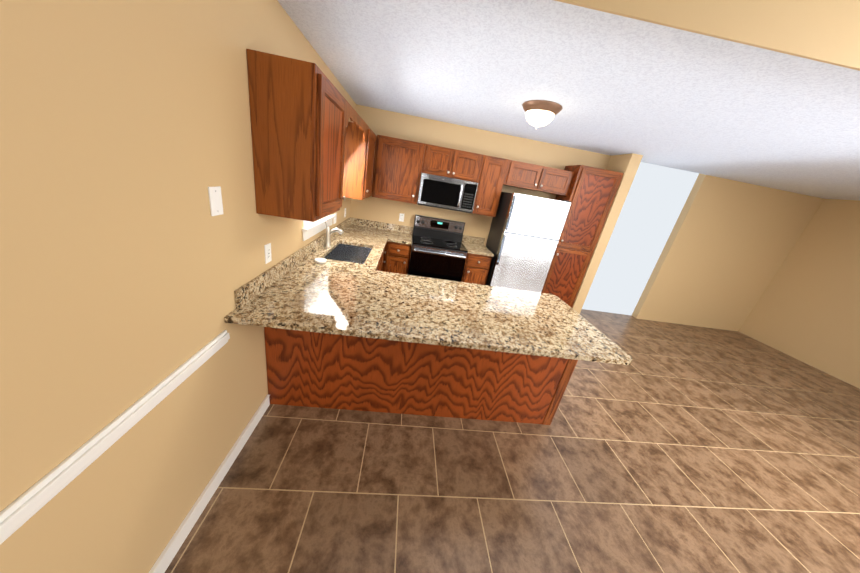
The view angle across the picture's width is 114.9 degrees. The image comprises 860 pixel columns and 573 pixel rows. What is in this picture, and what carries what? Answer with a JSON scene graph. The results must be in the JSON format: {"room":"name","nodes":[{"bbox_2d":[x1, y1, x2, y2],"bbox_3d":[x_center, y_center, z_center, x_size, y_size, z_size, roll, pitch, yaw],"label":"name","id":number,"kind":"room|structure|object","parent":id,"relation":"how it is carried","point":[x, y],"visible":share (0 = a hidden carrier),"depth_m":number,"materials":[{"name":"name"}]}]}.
{"room":"kitchen","nodes":[
{"label":"kitchen","id":0,"kind":"room"},
{"bbox_2d":[0,0,355,572],"bbox_3d":[-0.927,-0.138,0.173,0.160,3.250,8.120,7,21,-7],"label":"wall","id":1,"kind":"structure","parent":0,"point":[129,264],"depth_m":0.85,"materials":[{"name":"beige paint"}]},
{"bbox_2d":[0,330,229,544],"bbox_3d":[-0.878,1.159,-0.896,0.022,0.070,4.936,7,21,-7],"label":"trim","id":2,"kind":"structure","parent":1,"relation":"attached to","point":[21,510],"depth_m":0.80,"materials":[{"name":"white wood"}]},
{"bbox_2d":[149,395,269,572],"bbox_3d":[-1.015,1.801,-0.455,0.018,0.095,5.299,7,21,-7],"label":"baseboard","id":3,"kind":"structure","parent":1,"relation":"attached to","point":[169,552],"depth_m":1.36,"materials":[{"name":"white wood"}]},
{"bbox_2d":[208,186,222,215],"bbox_3d":[-0.931,-0.372,1.194,0.006,0.120,0.075,7,21,-7],"label":"light switch","id":4,"kind":"object","parent":1,"relation":"attached to","point":[215,200],"visible":1,"depth_m":1.19,"materials":[{"name":"white plastic"}]},
{"bbox_2d":[264,243,271,263],"bbox_3d":[-1.012,-0.208,1.718,0.009,0.117,0.072,7,21,-7],"label":"outlet","id":5,"kind":"object","parent":1,"relation":"attached to","point":[267,249],"visible":1,"depth_m":1.71,"materials":[{"name":"white plastic"}]},
{"bbox_2d":[246,49,346,221],"bbox_3d":[-0.749,-0.843,1.703,0.360,0.749,0.617,7,21,-7],"label":"upper cabinet","id":6,"kind":"object","parent":1,"relation":"attached to","point":[298,108],"visible":1,"depth_m":1.43,"materials":[{"name":"brown wood"}]},
{"bbox_2d":[345,99,367,141],"bbox_3d":[-0.634,-1.403,2.378,0.019,0.159,1.030,7,21,-7],"label":"valance board","id":7,"kind":"object","parent":6,"relation":"attached to","point":[352,114],"visible":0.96,"depth_m":2.29,"materials":[{"name":"brown wood"}]},
{"bbox_2d":[303,214,330,226],"bbox_3d":[-1.073,-1.072,2.482,0.155,0.915,0.830,7,21,-7],"label":"window","id":8,"kind":"structure","parent":1,"relation":"in","point":[307,224],"depth_m":2.42,"materials":[{"name":"white"}]},
{"bbox_2d":[302,214,335,240],"bbox_3d":[-1.058,-0.587,2.675,0.045,0.110,0.914,7,21,-7],"label":"window sill","id":9,"kind":"structure","parent":1,"relation":"attached to","point":[311,230],"depth_m":2.53,"materials":[{"name":"white"}]},
{"bbox_2d":[342,121,376,199],"bbox_3d":[-0.859,-1.507,3.378,0.360,0.749,0.927,7,21,-7],"label":"upper cabinet","id":10,"kind":"object","parent":1,"relation":"attached to","point":[359,161],"visible":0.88,"depth_m":2.99,"materials":[{"name":"brown wood"}]},
{"bbox_2d":[350,104,642,313],"bbox_3d":[0.778,-1.281,3.916,3.770,3.250,0.540,7,21,-7],"label":"wall","id":11,"kind":"structure","parent":0,"point":[435,133],"depth_m":3.88,"materials":[{"name":"beige paint"}]},
{"bbox_2d":[372,134,427,203],"bbox_3d":[-0.427,-1.558,3.709,0.610,0.749,0.330,7,21,-7],"label":"upper cabinet","id":12,"kind":"object","parent":11,"relation":"attached to","point":[401,166],"depth_m":3.56,"materials":[{"name":"brown wood"}]},
{"bbox_2d":[399,213,403,221],"bbox_3d":[-0.423,-1.029,4.094,0.072,0.117,0.008,7,21,-7],"label":"outlet","id":13,"kind":"object","parent":11,"relation":"attached to","point":[401,217],"visible":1,"depth_m":4.09,"materials":[{"name":"white plastic"}]},
{"bbox_2d":[424,144,483,181],"bbox_3d":[0.283,-1.656,3.717,0.760,0.344,0.330,7,21,-7],"label":"upper cabinet","id":14,"kind":"object","parent":11,"relation":"attached to","point":[439,161],"depth_m":3.57,"materials":[{"name":"brown wood"}]},
{"bbox_2d":[417,173,477,212],"bbox_3d":[0.226,-1.291,3.794,0.752,0.397,0.446,7,21,-7],"label":"microwave","id":15,"kind":"object","parent":14,"relation":"attached to","point":[436,191],"visible":0.98,"depth_m":3.63,"materials":[{"name":"silver"}]},
{"bbox_2d":[472,155,511,216],"bbox_3d":[0.800,-1.398,3.853,0.351,0.749,0.330,7,21,-7],"label":"upper cabinet","id":16,"kind":"object","parent":11,"relation":"attached to","point":[494,174],"depth_m":3.70,"materials":[{"name":"brown wood"}]},
{"bbox_2d":[504,160,574,195],"bbox_3d":[1.469,-1.518,3.849,0.931,0.309,0.330,7,21,-7],"label":"upper cabinet","id":17,"kind":"object","parent":11,"relation":"attached to","point":[523,175],"depth_m":3.70,"materials":[{"name":"brown wood"}]},
{"bbox_2d":[165,309,859,572],"bbox_3d":[2.520,1.869,1.195,7.620,0.060,8.120,7,21,-7],"label":"floor","id":18,"kind":"structure","parent":0,"point":[675,448],"depth_m":1.83,"materials":[{"name":"tile"}]},
{"bbox_2d":[264,327,363,409],"bbox_3d":[-0.789,0.386,2.205,0.709,0.888,0.614,7,21,-7],"label":"base cabinet","id":19,"kind":"object","parent":18,"relation":"on","point":[319,370],"depth_m":1.93,"materials":[{"name":"brown wood"}]},
{"bbox_2d":[224,217,391,335],"bbox_3d":[-0.809,-0.287,2.782,0.632,0.331,2.937,7,21,-7],"label":"countertop","id":20,"kind":"structure","parent":19,"relation":"on","point":[347,289],"depth_m":1.83,"materials":[{"name":"stone"}]},
{"bbox_2d":[315,258,326,263],"bbox_3d":[-0.925,-0.216,2.319,0.096,0.026,0.096,7,21,-7],"label":"dish","id":21,"kind":"object","parent":20,"relation":"on","point":[320,260],"visible":1,"depth_m":2.32,"materials":[{"name":"white ceramic"}]},
{"bbox_2d":[324,220,342,247],"bbox_3d":[-0.971,-0.528,2.772,0.176,0.265,0.108,7,21,-7],"label":"faucet","id":22,"kind":"object","parent":20,"relation":"on","point":[329,232],"visible":0.98,"depth_m":2.75,"materials":[{"name":"silver metal"}]},
{"bbox_2d":[348,271,632,364],"bbox_3d":[0.382,0.166,2.006,1.650,0.032,1.020,7,21,-7],"label":"countertop","id":23,"kind":"structure","parent":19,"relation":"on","point":[400,307],"depth_m":1.79,"materials":[{"name":"stone"}]},
{"bbox_2d":[376,246,385,270],"bbox_3d":[-0.909,-0.087,3.379,0.624,0.888,1.964,7,21,-7],"label":"base cabinet","id":24,"kind":"object","parent":18,"relation":"on","point":[380,265],"visible":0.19,"depth_m":3.43,"materials":[{"name":"brown wood"}]},
{"bbox_2d":[356,337,423,414],"bbox_3d":[-0.212,0.461,2.272,0.577,0.888,0.614,7,21,-7],"label":"base cabinet","id":25,"kind":"object","parent":18,"relation":"on","point":[389,369],"depth_m":2.00,"materials":[{"name":"brown wood"}]},
{"bbox_2d":[383,241,411,274],"bbox_3d":[-0.499,-0.276,4.054,0.343,0.888,0.624,7,21,-7],"label":"base cabinet","id":26,"kind":"object","parent":18,"relation":"on","point":[397,258],"visible":0.54,"depth_m":3.72,"materials":[{"name":"brown wood"}]},
{"bbox_2d":[388,224,412,244],"bbox_3d":[-0.400,-0.744,3.873,0.308,0.131,0.627,7,21,-7],"label":"countertop","id":27,"kind":"structure","parent":26,"relation":"on","point":[400,233],"depth_m":4.04,"materials":[{"name":"stone"}]},
{"bbox_2d":[408,214,467,281],"bbox_3d":[0.076,-0.338,4.017,0.754,1.215,0.678,7,21,-7],"label":"range","id":28,"kind":"object","parent":18,"relation":"on","point":[439,250],"visible":0.83,"depth_m":3.79,"materials":[{"name":"black metal"}]},
{"bbox_2d":[412,344,495,418],"bbox_3d":[0.258,0.522,2.327,0.664,0.888,0.614,7,21,-7],"label":"base cabinet","id":29,"kind":"object","parent":18,"relation":"on","point":[453,380],"depth_m":2.05,"materials":[{"name":"brown wood"}]},
{"bbox_2d":[461,252,491,284],"bbox_3d":[0.602,-0.132,4.183,0.361,0.888,0.624,7,21,-7],"label":"base cabinet","id":30,"kind":"object","parent":18,"relation":"on","point":[476,269],"visible":0.5,"depth_m":3.84,"materials":[{"name":"brown wood"}]},
{"bbox_2d":[462,235,493,256],"bbox_3d":[0.685,-0.605,4.005,0.362,0.131,0.617,7,21,-7],"label":"countertop","id":31,"kind":"structure","parent":30,"relation":"on","point":[474,245],"depth_m":4.10,"materials":[{"name":"stone"}]},
{"bbox_2d":[476,351,577,424],"bbox_3d":[0.747,0.589,2.377,0.617,0.888,0.630,7,21,-7],"label":"base cabinet","id":32,"kind":"object","parent":18,"relation":"on","point":[522,388],"depth_m":2.12,"materials":[{"name":"brown wood"}]},
{"bbox_2d":[485,192,570,292],"bbox_3d":[1.263,-0.430,4.029,0.760,1.759,0.706,7,21,-7],"label":"fridge","id":33,"kind":"object","parent":18,"relation":"on","point":[525,231],"visible":0.6,"depth_m":3.67,"materials":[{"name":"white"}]},
{"bbox_2d":[541,165,623,307],"bbox_3d":[2.099,-0.598,4.192,0.622,2.223,0.448,7,21,-7],"label":"pantry","id":34,"kind":"object","parent":18,"relation":"on","point":[591,194],"visible":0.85,"depth_m":3.90,"materials":[{"name":"brown wood"}]},
{"bbox_2d":[277,0,859,199],"bbox_3d":[2.857,-1.721,2.388,7.400,0.885,3.065,7,21,-7],"label":"ceiling","id":35,"kind":"structure","parent":0,"point":[651,93],"depth_m":1.79,"materials":[{"name":"white paint"}]},
{"bbox_2d":[522,100,562,128],"bbox_3d":[0.961,-1.484,2.418,0.340,0.183,0.340,7,21,-7],"label":"ceiling light","id":36,"kind":"object","parent":35,"relation":"attached to","point":[540,113],"visible":1,"depth_m":2.32,"materials":[{"name":"white glass"}]},
{"bbox_2d":[555,0,859,70],"bbox_3d":[2.932,-1.173,1.141,7.400,0.785,0.362,7,21,-7],"label":"wall","id":37,"kind":"structure","parent":0,"point":[826,31],"depth_m":1.14,"materials":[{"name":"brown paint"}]},
{"bbox_2d":[632,173,823,331],"bbox_3d":[5.089,-0.796,4.618,2.150,3.250,0.120,7,21,-7],"label":"wall","id":38,"kind":"structure","parent":0,"point":[777,269],"depth_m":4.64,"materials":[{"name":"beige paint"}]},
{"bbox_2d":[740,199,859,388],"bbox_3d":[6.481,0.826,1.041,0.120,3.250,8.120,7,21,-7],"label":"wall","id":39,"kind":"structure","parent":0,"point":[809,313],"depth_m":4.31,"materials":[{"name":"beige paint"}]}
]}

